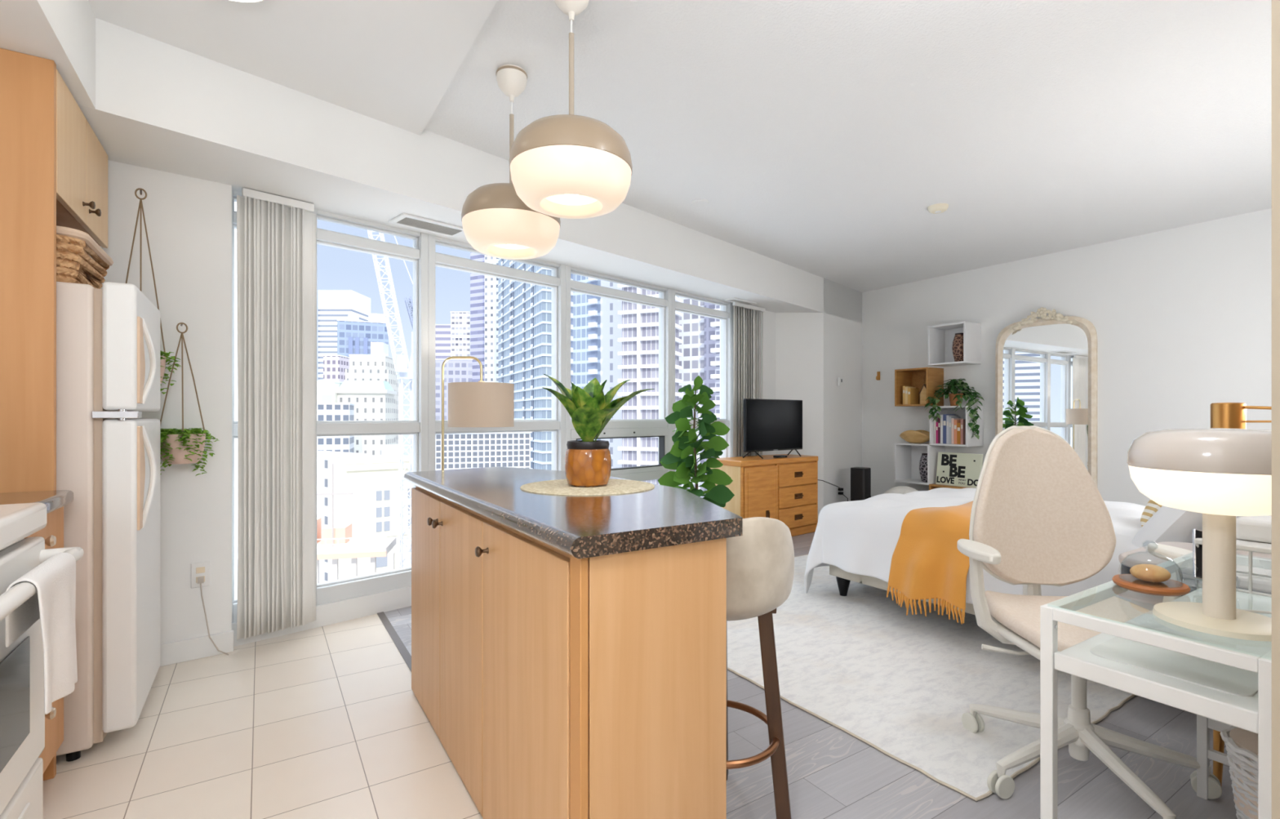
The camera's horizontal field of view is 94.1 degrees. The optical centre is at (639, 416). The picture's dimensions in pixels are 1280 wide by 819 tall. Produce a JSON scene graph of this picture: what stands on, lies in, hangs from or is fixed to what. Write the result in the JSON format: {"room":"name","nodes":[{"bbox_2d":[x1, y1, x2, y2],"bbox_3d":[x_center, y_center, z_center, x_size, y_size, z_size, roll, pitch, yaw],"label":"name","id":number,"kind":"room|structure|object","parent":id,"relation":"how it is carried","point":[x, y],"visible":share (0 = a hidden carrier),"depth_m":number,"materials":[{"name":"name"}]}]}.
{"room":"studio apartment","nodes":[
{"label":"studio apartment","id":0,"kind":"room"},
{"bbox_2d":[0,0,95,108],"bbox_3d":[-1.088,-1.363,0.069,0.738,0.474,4.584,0,0,-32],"label":"soffit","id":1,"kind":"structure","parent":0,"point":[63,32],"depth_m":1.85,"materials":[{"name":"white paint"}]},
{"bbox_2d":[89,160,231,644],"bbox_3d":[-2.492,0.000,2.641,1.129,2.290,0.375,0,0,-32],"label":"wall","id":2,"kind":"structure","parent":0,"point":[188,220],"depth_m":2.80,"materials":[{"name":"white paint"}]},
{"bbox_2d":[125,187,181,394],"bbox_3d":[-2.181,-0.547,2.613,0.272,0.903,0.237,0,0,-40],"label":"hanging planter","id":3,"kind":"object","parent":2,"relation":"hanging from","point":[162,357],"visible":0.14,"depth_m":2.63,"materials":[{"name":"brown metal"}]},
{"bbox_2d":[160,322,219,475],"bbox_3d":[-2.069,-0.079,2.695,0.282,0.693,0.240,0,0,-40],"label":"hanging planter","id":4,"kind":"object","parent":2,"relation":"hanging from","point":[187,446],"visible":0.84,"depth_m":2.66,"materials":[{"name":"brown metal"}]},
{"bbox_2d":[159,630,233,666],"bbox_3d":[-2.368,1.095,2.593,0.996,0.100,0.025,0,0,-39],"label":"baseboard","id":5,"kind":"structure","parent":2,"relation":"attached to","point":[189,649],"depth_m":2.80,"materials":[{"name":"white paint"}]},
{"bbox_2d":[191,560,209,587],"bbox_3d":[-2.082,0.750,2.822,0.072,0.116,0.008,0,0,-40],"label":"wall outlet","id":6,"kind":"object","parent":2,"relation":"attached to","point":[197,569],"visible":1,"depth_m":2.82,"materials":[{"name":"white plastic"}]},
{"bbox_2d":[234,516,237,598],"bbox_3d":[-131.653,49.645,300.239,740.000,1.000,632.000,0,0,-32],"label":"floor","id":7,"kind":"structure","parent":0,"point":[235,517],"depth_m":207.61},
{"bbox_2d":[234,201,237,516],"bbox_3d":[-215.881,-58.105,299.939,48.300,214.500,20.300,0,0,0],"label":"office tower","id":8,"kind":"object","parent":7,"relation":"on","point":[235,202],"visible":0.02,"depth_m":289.93,"materials":[{"name":"white"}]},
{"bbox_2d":[316,380,342,403],"bbox_3d":[-106.667,18.645,206.995,8.700,61.000,14.300,0,0,0],"label":"office block","id":9,"kind":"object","parent":7,"relation":"on","point":[326,393],"visible":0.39,"depth_m":200.00,"materials":[{"name":"white concrete"}]},
{"bbox_2d":[316,402,354,452],"bbox_3d":[-93.550,22.645,180.547,11.600,53.000,14.300,0,0,-21],"label":"office block","id":10,"kind":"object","parent":7,"relation":"on","point":[325,411],"visible":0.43,"depth_m":174.74,"materials":[{"name":"white"}]},
{"bbox_2d":[322,355,349,382],"bbox_3d":[-135.758,11.095,268.961,7.300,76.100,14.300,0,0,0],"label":"office block","id":11,"kind":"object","parent":7,"relation":"on","point":[335,366],"visible":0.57,"depth_m":261.99,"materials":[{"name":"white concrete"}]},
{"bbox_2d":[316,450,370,582],"bbox_3d":[-59.907,28.145,116.655,18.000,42.000,4.300,0,0,34],"label":"building","id":12,"kind":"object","parent":7,"relation":"on","point":[325,459],"visible":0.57,"depth_m":114.40,"materials":[{"name":"white"}]},
{"bbox_2d":[317,289,370,380],"bbox_3d":[-215.175,-19.855,435.031,23.800,138.000,30.300,0,0,0],"label":"office tower","id":13,"kind":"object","parent":7,"relation":"on","point":[333,304],"visible":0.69,"depth_m":420.00,"materials":[{"name":"white concrete"}]},
{"bbox_2d":[316,463,396,582],"bbox_3d":[-32.415,27.145,65.861,10.450,44.000,6.120,0,0,-12],"label":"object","id":14,"kind":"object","parent":7,"relation":"on","point":[335,541],"visible":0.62,"depth_m":64.61,"materials":[{"name":"beige concrete"}]},
{"bbox_2d":[337,312,388,356],"bbox_3d":[-156.752,-3.855,338.535,25.600,106.000,30.750,0,0,-23],"label":"office tower","id":15,"kind":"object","parent":7,"relation":"on","point":[354,336],"visible":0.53,"depth_m":324.55,"materials":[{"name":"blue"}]},
{"bbox_2d":[336,342,398,457],"bbox_3d":[-99.749,10.395,224.124,19.750,77.500,45.150,0,0,-9],"label":"building","id":16,"kind":"structure","parent":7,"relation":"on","point":[371,383],"depth_m":205.14,"materials":[{"name":"white concrete"}]},
{"bbox_2d":[336,444,409,579],"bbox_3d":[-48.361,27.245,111.471,13.800,43.800,9.650,0,0,-36],"label":"building","id":17,"kind":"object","parent":7,"relation":"on","point":[371,509],"visible":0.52,"depth_m":107.00,"materials":[{"name":"beige"}]},
{"bbox_2d":[367,230,413,568],"bbox_3d":[-29.366,8.324,69.602,9.155,81.742,3.880,0,0,-11],"label":"tower crane","id":18,"kind":"object","parent":7,"relation":"on","point":[403,369],"visible":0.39,"depth_m":69.76,"materials":[{"name":"white metal"}]},
{"bbox_2d":[435,324,450,358],"bbox_3d":[-116.959,-2.355,359.994,11.600,103.000,20.300,0,0,0],"label":"apartment tower","id":19,"kind":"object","parent":7,"relation":"on","point":[442,331],"visible":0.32,"depth_m":349.98,"materials":[{"name":"white"}]},
{"bbox_2d":[435,358,472,420],"bbox_3d":[-78.514,11.995,265.003,22.800,74.300,8.300,0,0,-5],"label":"apartment tower","id":20,"kind":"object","parent":7,"relation":"on","point":[455,370],"visible":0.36,"depth_m":260.46,"materials":[{"name":"white concrete"}]},
{"bbox_2d":[450,311,470,356],"bbox_3d":[-89.550,-1.755,306.993,11.900,101.800,14.300,0,0,0],"label":"apartment tower","id":21,"kind":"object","parent":7,"relation":"on","point":[460,321],"visible":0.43,"depth_m":300.01,"materials":[{"name":"white concrete"}]},
{"bbox_2d":[470,252,484,382],"bbox_3d":[-67.093,-31.555,267.034,8.800,161.400,16.300,0,0,28],"label":"apartment tower","id":22,"kind":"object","parent":7,"relation":"on","point":[477,281],"visible":0.07,"depth_m":259.89,"materials":[{"name":"white"}]},
{"bbox_2d":[435,431,532,470],"bbox_3d":[-19.233,25.245,68.625,11.800,47.800,10.300,0,0,-20],"label":"building","id":23,"kind":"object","parent":7,"relation":"on","point":[509,449],"visible":0.08,"depth_m":64.20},
{"bbox_2d":[484,255,498,382],"bbox_3d":[-57.609,-33.905,247.818,8.000,166.100,14.300,0,0,15],"label":"apartment tower","id":24,"kind":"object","parent":7,"relation":"on","point":[491,290],"visible":0.07,"depth_m":241.18,"materials":[{"name":"white"}]},
{"bbox_2d":[497,257,551,470],"bbox_3d":[-27.477,-29.755,195.594,26.800,157.800,56.000,0,0,-26],"label":"glass tower","id":25,"kind":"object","parent":7,"relation":"on","point":[525,309],"visible":0.25,"depth_m":176.45,"materials":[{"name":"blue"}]},
{"bbox_2d":[570,273,599,439],"bbox_3d":[-12.845,-24.805,158.103,12.000,147.900,9.150,0,0,31],"label":"glass tower","id":26,"kind":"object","parent":7,"relation":"on","point":[584,308],"visible":0.1,"depth_m":154.96,"materials":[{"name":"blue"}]},
{"bbox_2d":[600,280,622,468],"bbox_3d":[-6.130,-22.905,151.333,6.800,144.100,5.300,0,0,18],"label":"apartment tower","id":27,"kind":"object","parent":7,"relation":"on","point":[610,318],"visible":0.11,"depth_m":148.99,"materials":[{"name":"white concrete"}]},
{"bbox_2d":[617,284,682,486],"bbox_3d":[2.353,-16.855,133.169,12.400,132.000,8.600,0,0,21],"label":"apartment tower","id":28,"kind":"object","parent":7,"relation":"on","point":[639,326],"visible":0.18,"depth_m":130.20,"materials":[{"name":"white"}]},
{"bbox_2d":[679,297,704,497],"bbox_3d":[13.100,-20.055,142.682,8.800,138.400,6.300,0,0,28],"label":"apartment tower","id":29,"kind":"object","parent":7,"relation":"on","point":[692,333],"visible":0.07,"depth_m":139.69,"materials":[{"name":"white concrete"}]},
{"bbox_2d":[704,302,715,493],"bbox_3d":[17.415,-19.105,138.605,3.700,136.500,4.300,0,0,36],"label":"apartment tower","id":30,"kind":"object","parent":7,"relation":"on","point":[709,331],"visible":0.07,"depth_m":137.25,"materials":[{"name":"white"}]},
{"bbox_2d":[710,304,719,457],"bbox_3d":[19.671,-17.505,133.565,6.400,133.300,5.100,0,0,24],"label":"apartment tower","id":31,"kind":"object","parent":7,"relation":"on","point":[716,324],"visible":0.05,"depth_m":132.54,"materials":[{"name":"white concrete"}]},
{"bbox_2d":[88,0,497,135],"bbox_3d":[-0.851,-1.630,0.779,2.000,0.340,5.627,0,0,-32],"label":"ceiling","id":32,"kind":"structure","parent":0,"point":[392,62],"depth_m":2.31,"materials":[{"name":"white paint"}]},
{"bbox_2d":[231,305,776,646],"bbox_3d":[-0.276,0.000,4.814,5.130,2.290,0.160,0,0,-45],"label":"wall","id":33,"kind":"structure","parent":0,"point":[340,611],"depth_m":3.52,"materials":[{"name":"white paint"}]},
{"bbox_2d":[231,190,241,622],"bbox_3d":[-1.951,-0.055,3.128,0.375,2.200,0.120,0,0,-45],"label":"window","id":34,"kind":"structure","parent":33,"relation":"attached to","point":[234,424],"depth_m":2.97,"materials":[{"name":"white metal"}]},
{"bbox_2d":[236,187,315,639],"bbox_3d":[-1.845,-0.015,3.042,0.364,2.211,0.064,0,0,-45],"label":"vertical blind","id":35,"kind":"object","parent":33,"relation":"attached to","point":[276,235],"visible":1,"depth_m":3.03,"materials":[{"name":"white fabric"}]},
{"bbox_2d":[311,208,428,605],"bbox_3d":[-1.585,-0.055,3.494,0.662,2.200,0.120,0,0,-45],"label":"window","id":36,"kind":"structure","parent":33,"relation":"attached to","point":[326,592],"depth_m":3.56,"materials":[{"name":"white metal"}]},
{"bbox_2d":[428,234,565,471],"bbox_3d":[-0.972,-0.055,4.105,1.069,2.200,0.120,0,0,-45],"label":"window","id":37,"kind":"structure","parent":33,"relation":"attached to","point":[557,282],"depth_m":4.16,"materials":[{"name":"white metal"}]},
{"bbox_2d":[565,265,671,484],"bbox_3d":[-0.173,-0.055,4.896,1.178,2.200,0.130,0,0,-45],"label":"window","id":38,"kind":"structure","parent":33,"relation":"attached to","point":[660,428],"depth_m":5.01,"materials":[{"name":"white metal"}]},
{"bbox_2d":[671,288,733,471],"bbox_3d":[0.561,-0.055,5.635,0.906,2.200,0.120,0,0,-45],"label":"window","id":39,"kind":"structure","parent":33,"relation":"attached to","point":[725,314],"depth_m":5.89,"materials":[{"name":"white metal"}]},
{"bbox_2d":[733,302,765,457],"bbox_3d":[1.100,-0.015,6.004,0.564,2.211,0.061,0,0,-45],"label":"vertical blind","id":40,"kind":"object","parent":33,"relation":"attached to","point":[737,307],"visible":0.55,"depth_m":5.92,"materials":[{"name":"white fabric"}]},
{"bbox_2d":[43,532,1237,818],"bbox_3d":[1.179,1.175,2.805,7.600,0.060,6.868,0,0,-32],"label":"floor","id":41,"kind":"structure","parent":0,"point":[326,722],"depth_m":1.97,"materials":[{"name":"beige tile"}]},
{"bbox_2d":[0,48,56,780],"bbox_3d":[-2.134,0.010,1.723,0.646,2.270,0.027,0,0,-32],"label":"gable panel","id":42,"kind":"object","parent":41,"relation":"on","point":[28,82],"visible":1,"depth_m":1.85,"materials":[{"name":"brown wood"}]},
{"bbox_2d":[0,502,84,818],"bbox_3d":[-1.659,0.605,1.122,0.784,1.020,0.763,0,0,-32],"label":"stove","id":43,"kind":"object","parent":41,"relation":"on","point":[22,713],"visible":0.89,"depth_m":1.43,"materials":[{"name":"white metal"}]},
{"bbox_2d":[0,502,46,550],"bbox_3d":[-1.692,0.267,1.100,0.705,0.073,0.763,0,0,-32],"label":"cooktop","id":44,"kind":"object","parent":43,"relation":"in","point":[18,522],"depth_m":1.45,"materials":[{"name":"white ceramic"}]},
{"bbox_2d":[5,552,77,714],"bbox_3d":[-1.384,0.516,1.397,0.067,0.344,0.328,0,0,-32],"label":"dish towel","id":45,"kind":"object","parent":43,"relation":"hanging from","point":[54,602],"visible":0.94,"depth_m":1.38,"materials":[{"name":"white fabric"}]},
{"bbox_2d":[24,506,63,773],"bbox_3d":[-2.004,0.711,1.574,0.705,0.868,0.358,0,0,-32],"label":"base cabinet","id":46,"kind":"object","parent":41,"relation":"on","point":[52,533],"visible":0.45,"depth_m":1.79,"materials":[{"name":"brown wood"}]},
{"bbox_2d":[0,489,73,513],"bbox_3d":[-2.006,0.254,1.572,0.699,0.042,0.362,0,0,-32],"label":"countertop","id":47,"kind":"structure","parent":46,"relation":"on","point":[54,500],"depth_m":1.74,"materials":[{"name":"stone"}]},
{"bbox_2d":[56,281,159,761],"bbox_3d":[-2.190,0.345,2.100,0.797,1.600,0.605,0,0,-32],"label":"refrigerator","id":48,"kind":"object","parent":41,"relation":"on","point":[108,338],"visible":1,"depth_m":2.01,"materials":[{"name":"beige metal"}]},
{"bbox_2d":[56,225,113,288],"bbox_3d":[-2.168,-0.531,2.058,0.470,0.181,0.505,0,0,-32],"label":"wicker basket","id":49,"kind":"object","parent":48,"relation":"on","point":[74,247],"visible":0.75,"depth_m":2.01,"materials":[{"name":"beige wicker"}]},
{"bbox_2d":[377,611,411,671],"bbox_3d":[-0.098,1.143,1.244,0.036,0.004,5.405,0,0,-32],"label":"trim","id":50,"kind":"structure","parent":41,"relation":"on","point":[394,636],"depth_m":3.04,"materials":[{"name":"grey"}]},
{"bbox_2d":[441,355,514,470],"bbox_3d":[-0.989,0.401,3.400,0.532,1.487,0.364,0,0,0],"label":"floor lamp","id":51,"kind":"object","parent":41,"relation":"on","point":[481,403],"visible":0.78,"depth_m":3.25,"materials":[{"name":"beige fabric"}]},
{"bbox_2d":[411,485,726,818],"bbox_3d":[-0.391,0.711,1.918,0.412,0.868,1.553,0,0,-32],"label":"kitchen island","id":52,"kind":"object","parent":41,"relation":"on","point":[554,683],"visible":0.84,"depth_m":1.33,"materials":[{"name":"brown wood"}]},
{"bbox_2d":[404,466,742,558],"bbox_3d":[-0.305,0.255,2.013,0.644,0.042,1.656,0,0,-32],"label":"island countertop","id":53,"kind":"structure","parent":52,"relation":"on","point":[579,526],"depth_m":1.47,"materials":[{"name":"stone"}]},
{"bbox_2d":[520,478,654,495],"bbox_3d":[-0.172,0.231,1.976,0.442,0.005,0.442,0,0,-32],"label":"placemat","id":54,"kind":"object","parent":53,"relation":"on","point":[559,486],"visible":0.71,"depth_m":1.90,"materials":[{"name":"wicker"}]},
{"bbox_2d":[542,373,654,487],"bbox_3d":[-0.139,0.043,1.958,0.374,0.370,0.191,0,0,3],"label":"potted plant","id":55,"kind":"object","parent":54,"relation":"on","point":[588,460],"visible":1,"depth_m":1.93,"materials":[{"name":"green plant"}]},
{"bbox_2d":[657,375,734,507],"bbox_3d":[0.451,0.411,4.703,0.627,1.467,0.605,0,0,-32],"label":"plant","id":56,"kind":"object","parent":41,"relation":"on","point":[686,443],"visible":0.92,"depth_m":4.65,"materials":[{"name":"green plant"}]},
{"bbox_2d":[726,516,794,818],"bbox_3d":[0.219,0.702,1.703,0.424,0.888,0.448,0,0,-22],"label":"bar stool","id":57,"kind":"object","parent":41,"relation":"on","point":[760,562],"visible":0.41,"depth_m":1.54,"materials":[{"name":"beige fabric"}]},
{"bbox_2d":[706,453,817,536],"bbox_3d":[1.207,0.770,5.719,1.135,0.750,0.464,0,0,-38],"label":"dresser","id":58,"kind":"object","parent":41,"relation":"on","point":[784,489],"visible":0.7,"depth_m":5.53,"materials":[{"name":"brown wood"}]},
{"bbox_2d":[742,398,802,458],"bbox_3d":[1.286,0.116,5.712,0.810,0.554,0.207,0,0,-36],"label":"television","id":59,"kind":"object","parent":58,"relation":"on","point":[769,424],"visible":1,"depth_m":5.67,"materials":[{"name":"black plastic"}]},
{"bbox_2d":[850,466,871,501],"bbox_3d":[2.400,0.853,6.477,0.170,0.585,0.174,0,0,-44],"label":"speaker","id":60,"kind":"object","parent":41,"relation":"on","point":[860,477],"visible":0.69,"depth_m":6.42,"materials":[{"name":"black plastic"}]},
{"bbox_2d":[726,554,1135,800],"bbox_3d":[1.369,1.139,3.449,2.501,0.010,2.458,0,0,-32],"label":"area rug","id":61,"kind":"object","parent":41,"relation":"on","point":[900,684],"visible":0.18,"depth_m":2.61,"materials":[{"name":"beige carpet"}]},
{"bbox_2d":[829,564,975,614],"bbox_3d":[2.495,0.640,3.231,1.602,0.990,2.345,0,0,-32],"label":"bed","id":62,"kind":"object","parent":61,"relation":"on","point":[843,578],"visible":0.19,"depth_m":3.62,"materials":[{"name":"beige fabric"}]},
{"bbox_2d":[804,487,1163,610],"bbox_3d":[2.277,0.833,3.539,1.867,0.635,1.908,0,0,-32],"label":"duvet","id":63,"kind":"object","parent":62,"relation":"on","point":[860,537],"visible":0.38,"depth_m":3.44,"materials":[{"name":"white fabric"}]},
{"bbox_2d":[886,500,973,623],"bbox_3d":[1.920,0.757,3.335,1.239,0.527,0.428,0,0,-32],"label":"throw blanket","id":64,"kind":"object","parent":63,"relation":"on","point":[926,562],"visible":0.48,"depth_m":3.05,"materials":[{"name":"orange fabric"}]},
{"bbox_2d":[1140,498,1162,526],"bbox_3d":[2.710,0.370,2.932,0.460,0.406,0.272,0,0,-25],"label":"throw pillow","id":65,"kind":"object","parent":63,"relation":"on","point":[1152,507],"visible":0.08,"depth_m":2.91,"materials":[{"name":"fabric"}]},
{"bbox_2d":[1132,505,1202,547],"bbox_3d":[2.386,0.445,2.584,0.660,0.379,0.313,0,0,-36],"label":"pillow","id":66,"kind":"object","parent":62,"relation":"on","point":[1167,523],"visible":0.27,"depth_m":2.40,"materials":[{"name":"white fabric"}]},
{"bbox_2d":[928,483,973,489],"bbox_3d":[3.260,0.915,6.054,0.300,0.420,0.500,0,0,-32],"label":"wooden crate","id":67,"kind":"object","parent":41,"relation":"on","point":[933,486],"visible":0.14,"depth_m":6.07,"materials":[{"name":"brown wood"}]},
{"bbox_2d":[935,451,982,488],"bbox_3d":[3.215,0.538,6.007,0.066,0.334,0.451,0,0,-32],"label":"letter sign","id":68,"kind":"object","parent":67,"relation":"on","point":[959,469],"visible":0.97,"depth_m":5.99,"materials":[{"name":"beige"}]},
{"bbox_2d":[957,425,1222,818],"bbox_3d":[1.403,0.589,1.888,0.696,1.105,0.696,0,0,7],"label":"office chair","id":69,"kind":"object","parent":41,"relation":"on","point":[1038,516],"visible":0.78,"depth_m":2.09,"materials":[{"name":"white"}]},
{"bbox_2d":[1040,551,1271,818],"bbox_3d":[1.372,0.772,1.393,1.000,0.746,0.354,0,0,-32],"label":"glass desk","id":70,"kind":"object","parent":41,"relation":"on","point":[1226,682],"visible":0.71,"depth_m":1.22,"materials":[{"name":"white"}]},
{"bbox_2d":[1111,539,1190,595],"bbox_3d":[1.180,0.343,1.378,0.138,0.112,0.138,0,0,-32],"label":"glass cloche","id":71,"kind":"object","parent":70,"relation":"on","point":[1170,587],"visible":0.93,"depth_m":1.35,"materials":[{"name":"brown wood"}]},
{"bbox_2d":[1129,564,1170,582],"bbox_3d":[1.180,0.362,1.378,0.080,0.038,0.072,0,0,-32],"label":"bread roll","id":72,"kind":"object","parent":71,"relation":"in","point":[1146,572],"visible":1,"depth_m":1.36,"materials":[{"name":"beige food"}]},
{"bbox_2d":[1053,586,1271,733],"bbox_3d":[1.363,0.515,1.387,0.971,0.036,0.315,0,0,-32],"label":"shelf","id":73,"kind":"object","parent":70,"relation":"attached to","point":[1227,694],"depth_m":1.19,"materials":[{"name":"white metal"}]},
{"bbox_2d":[1127,427,1271,641],"bbox_3d":[1.127,0.211,1.158,0.291,0.376,0.276,0,0,-32],"label":"table lamp","id":74,"kind":"object","parent":70,"relation":"on","point":[1223,474],"visible":0.97,"depth_m":1.11,"materials":[{"name":"beige"}]},
{"bbox_2d":[1128,465,1271,515],"bbox_3d":[1.121,0.142,1.154,0.272,0.086,0.272,0,0,-32],"label":"diffuser","id":75,"kind":"object","parent":74,"relation":"attached to","point":[1207,490],"depth_m":1.08,"materials":[{"name":"white"}]},
{"bbox_2d":[1175,556,1240,590],"bbox_3d":[1.300,0.357,1.366,0.107,0.077,0.107,0,0,35],"label":"glass holder","id":76,"kind":"object","parent":70,"relation":"on","point":[1182,557],"visible":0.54,"depth_m":1.36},
{"bbox_2d":[1192,528,1202,580],"bbox_3d":[1.347,0.334,1.406,0.094,0.124,0.063,0,0,18],"label":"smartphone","id":77,"kind":"object","parent":76,"relation":"in","point":[1197,552],"visible":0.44,"depth_m":1.41,"materials":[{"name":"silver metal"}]},
{"bbox_2d":[1194,537,1271,596],"bbox_3d":[1.467,0.345,1.401,0.230,0.108,0.190,0,0,-32],"label":"organizer","id":78,"kind":"object","parent":70,"relation":"on","point":[1251,546],"visible":0.35,"depth_m":1.34,"materials":[{"name":"white metal"}]},
{"bbox_2d":[1235,515,1271,543],"bbox_3d":[1.478,0.266,1.402,0.130,0.050,0.100,0,0,-32],"label":"router","id":79,"kind":"object","parent":78,"relation":"on","point":[1253,528],"visible":0.68,"depth_m":1.38,"materials":[{"name":"white plastic"}]},
{"bbox_2d":[1118,541,1271,786],"bbox_3d":[2.017,0.818,1.993,0.548,0.656,0.560,0,0,-32],"label":"bench","id":80,"kind":"object","parent":41,"relation":"on","point":[1260,584],"visible":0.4,"depth_m":1.91,"materials":[{"name":"beige"}]},
{"bbox_2d":[1220,725,1257,818],"bbox_3d":[1.654,0.997,1.526,0.240,0.300,0.243,0,0,-7],"label":"bin","id":81,"kind":"object","parent":41,"relation":"on","point":[1242,744],"visible":0.71,"depth_m":1.54,"materials":[{"name":"white wicker"}]},
{"bbox_2d":[776,279,862,518],"bbox_3d":[2.045,-0.228,7.008,1.555,2.745,0.746,0,0,-41],"label":"wall","id":82,"kind":"structure","parent":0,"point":[814,349],"depth_m":6.51,"materials":[{"name":"white paint"}]},
{"bbox_2d":[424,0,1271,292],"bbox_3d":[2.023,-1.650,3.341,5.600,0.300,6.868,0,0,-32],"label":"ceiling","id":83,"kind":"structure","parent":0,"point":[820,137],"depth_m":2.92,"materials":[{"name":"white paint"}]},
{"bbox_2d":[461,64,560,259],"bbox_3d":[-0.561,-1.109,2.606,0.424,0.782,0.424,0,0,-32],"label":"pendant lamp","id":84,"kind":"object","parent":83,"relation":"hanging from","point":[496,223],"visible":0.91,"depth_m":2.47,"materials":[{"name":"beige metal"}]},
{"bbox_2d":[462,208,559,259],"bbox_3d":[-0.561,-0.778,2.606,0.418,0.120,0.418,0,0,-32],"label":"diffuser","id":85,"kind":"object","parent":84,"relation":"attached to","point":[510,233],"depth_m":2.47,"materials":[{"name":"beige glass"}]},
{"bbox_2d":[509,0,632,218],"bbox_3d":[-0.238,-1.114,2.071,0.424,0.772,0.424,0,0,-32],"label":"pendant lamp","id":86,"kind":"object","parent":83,"relation":"hanging from","point":[570,166],"visible":1,"depth_m":1.92,"materials":[{"name":"beige metal"}]},
{"bbox_2d":[510,145,631,218],"bbox_3d":[-0.238,-0.788,2.071,0.418,0.120,0.418,0,0,-32],"label":"diffuser","id":87,"kind":"object","parent":86,"relation":"attached to","point":[560,181],"depth_m":1.93,"materials":[{"name":"beige glass"}]},
{"bbox_2d":[862,208,1271,506],"bbox_3d":[3.791,-0.278,5.640,0.150,2.845,5.350,0,0,-32],"label":"wall","id":88,"kind":"structure","parent":0,"point":[1181,317],"depth_m":5.04,"materials":[{"name":"white paint"}]},
{"bbox_2d":[77,17,862,322],"bbox_3d":[-0.143,-1.413,4.723,0.748,0.575,7.767,0,0,43],"label":"ceiling beam","id":89,"kind":"structure","parent":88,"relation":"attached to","point":[162,106],"depth_m":2.89,"materials":[{"name":"white paint"}]},
{"bbox_2d":[388,213,464,237],"bbox_3d":[-1.237,-1.118,3.509,0.405,0.012,0.200,0,0,-45],"label":"air vent","id":90,"kind":"object","parent":89,"relation":"attached to","point":[404,220],"visible":0.84,"depth_m":3.48,"materials":[{"name":"white metal"}]},
{"bbox_2d":[894,367,943,406],"bbox_3d":[3.016,-0.309,6.442,0.295,0.401,0.383,0,0,-32],"label":"cube shelf","id":91,"kind":"object","parent":88,"relation":"attached to","point":[933,377],"visible":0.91,"depth_m":6.50,"materials":[{"name":"brown wood"}]},
{"bbox_2d":[894,442,945,484],"bbox_3d":[3.018,0.505,6.438,0.295,0.424,0.402,0,0,-32],"label":"cube shelf","id":92,"kind":"object","parent":88,"relation":"attached to","point":[908,455],"visible":0.77,"depth_m":6.54,"materials":[{"name":"white wood"}]},
{"bbox_2d":[899,429,929,443],"bbox_3d":[2.989,0.220,6.445,0.202,0.142,0.377,0,0,-32],"label":"wooden bowl","id":93,"kind":"object","parent":92,"relation":"on","point":[921,436],"visible":0.95,"depth_m":6.39,"materials":[{"name":"brown wood"}]},
{"bbox_2d":[919,453,927,481],"bbox_3d":[3.045,0.546,6.338,0.136,0.300,0.136,0,0,-32],"label":"vase","id":94,"kind":"object","parent":92,"relation":"in","point":[923,460],"visible":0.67,"depth_m":6.30,"materials":[{"name":"ceramic"}]},
{"bbox_2d":[928,321,981,366],"bbox_3d":[3.224,-0.731,6.115,0.295,0.408,0.390,0,0,-32],"label":"cube shelf","id":95,"kind":"object","parent":88,"relation":"attached to","point":[940,337],"visible":0.99,"depth_m":6.18,"materials":[{"name":"white wood"}]},
{"bbox_2d":[951,333,963,361],"bbox_3d":[3.238,-0.693,6.034,0.136,0.290,0.136,0,0,-32],"label":"vase","id":96,"kind":"object","parent":95,"relation":"in","point":[957,343],"visible":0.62,"depth_m":5.99,"materials":[{"name":"ceramic"}]},
{"bbox_2d":[929,405,982,446],"bbox_3d":[3.234,0.099,6.099,0.295,0.403,0.392,0,0,-32],"label":"cube shelf","id":97,"kind":"object","parent":88,"relation":"attached to","point":[971,441],"visible":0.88,"depth_m":5.99,"materials":[{"name":"white wood"}]},
{"bbox_2d":[924,378,983,439],"bbox_3d":[3.215,-0.077,6.060,0.443,0.610,0.539,0,0,-32],"label":"trailing plant","id":98,"kind":"object","parent":97,"relation":"on","point":[955,398],"visible":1,"depth_m":6.00,"materials":[{"name":"green plant"}]},
{"bbox_2d":[995,306,1097,486],"bbox_3d":[3.710,0.061,5.490,0.093,2.127,0.810,0,0,-37],"label":"wall mirror","id":99,"kind":"object","parent":88,"relation":"attached to","point":[1046,366],"visible":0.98,"depth_m":5.45,"materials":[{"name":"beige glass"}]},
{"bbox_2d":[1002,323,1088,471],"bbox_3d":[3.724,0.112,5.501,0.007,1.905,0.690,1,0,-37],"label":"mirror glass","id":100,"kind":"object","parent":99,"relation":"attached to","point":[1045,367],"depth_m":5.46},
{"bbox_2d":[1271,0,1279,818],"bbox_3d":[3.478,-0.278,1.323,5.210,2.845,1.900,0,0,-32],"label":"wall","id":101,"kind":"structure","parent":0,"point":[1275,3],"depth_m":0.72,"materials":[{"name":"beige paint"}]},
{"bbox_2d":[1210,402,1271,428],"bbox_3d":[2.325,0.004,2.045,0.101,0.112,0.550,0,0,-30],"label":"wall sconce","id":102,"kind":"object","parent":101,"relation":"attached to","point":[1223,415],"visible":0.9,"depth_m":2.20,"materials":[{"name":"gold metal"}]},
{"bbox_3d":[-1.612,-0.278,0.160,0.150,2.845,5.400,0,0,-32],"label":"wall","id":103,"kind":"structure","parent":0,"visible":0},
{"bbox_2d":[56,69,107,248],"bbox_3d":[-2.330,-0.920,2.064,0.681,0.407,0.756,0,0,-32],"label":"upper cabinet","id":104,"kind":"object","parent":103,"relation":"attached to","point":[82,160],"visible":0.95,"depth_m":2.17,"materials":[{"name":"brown wood"}]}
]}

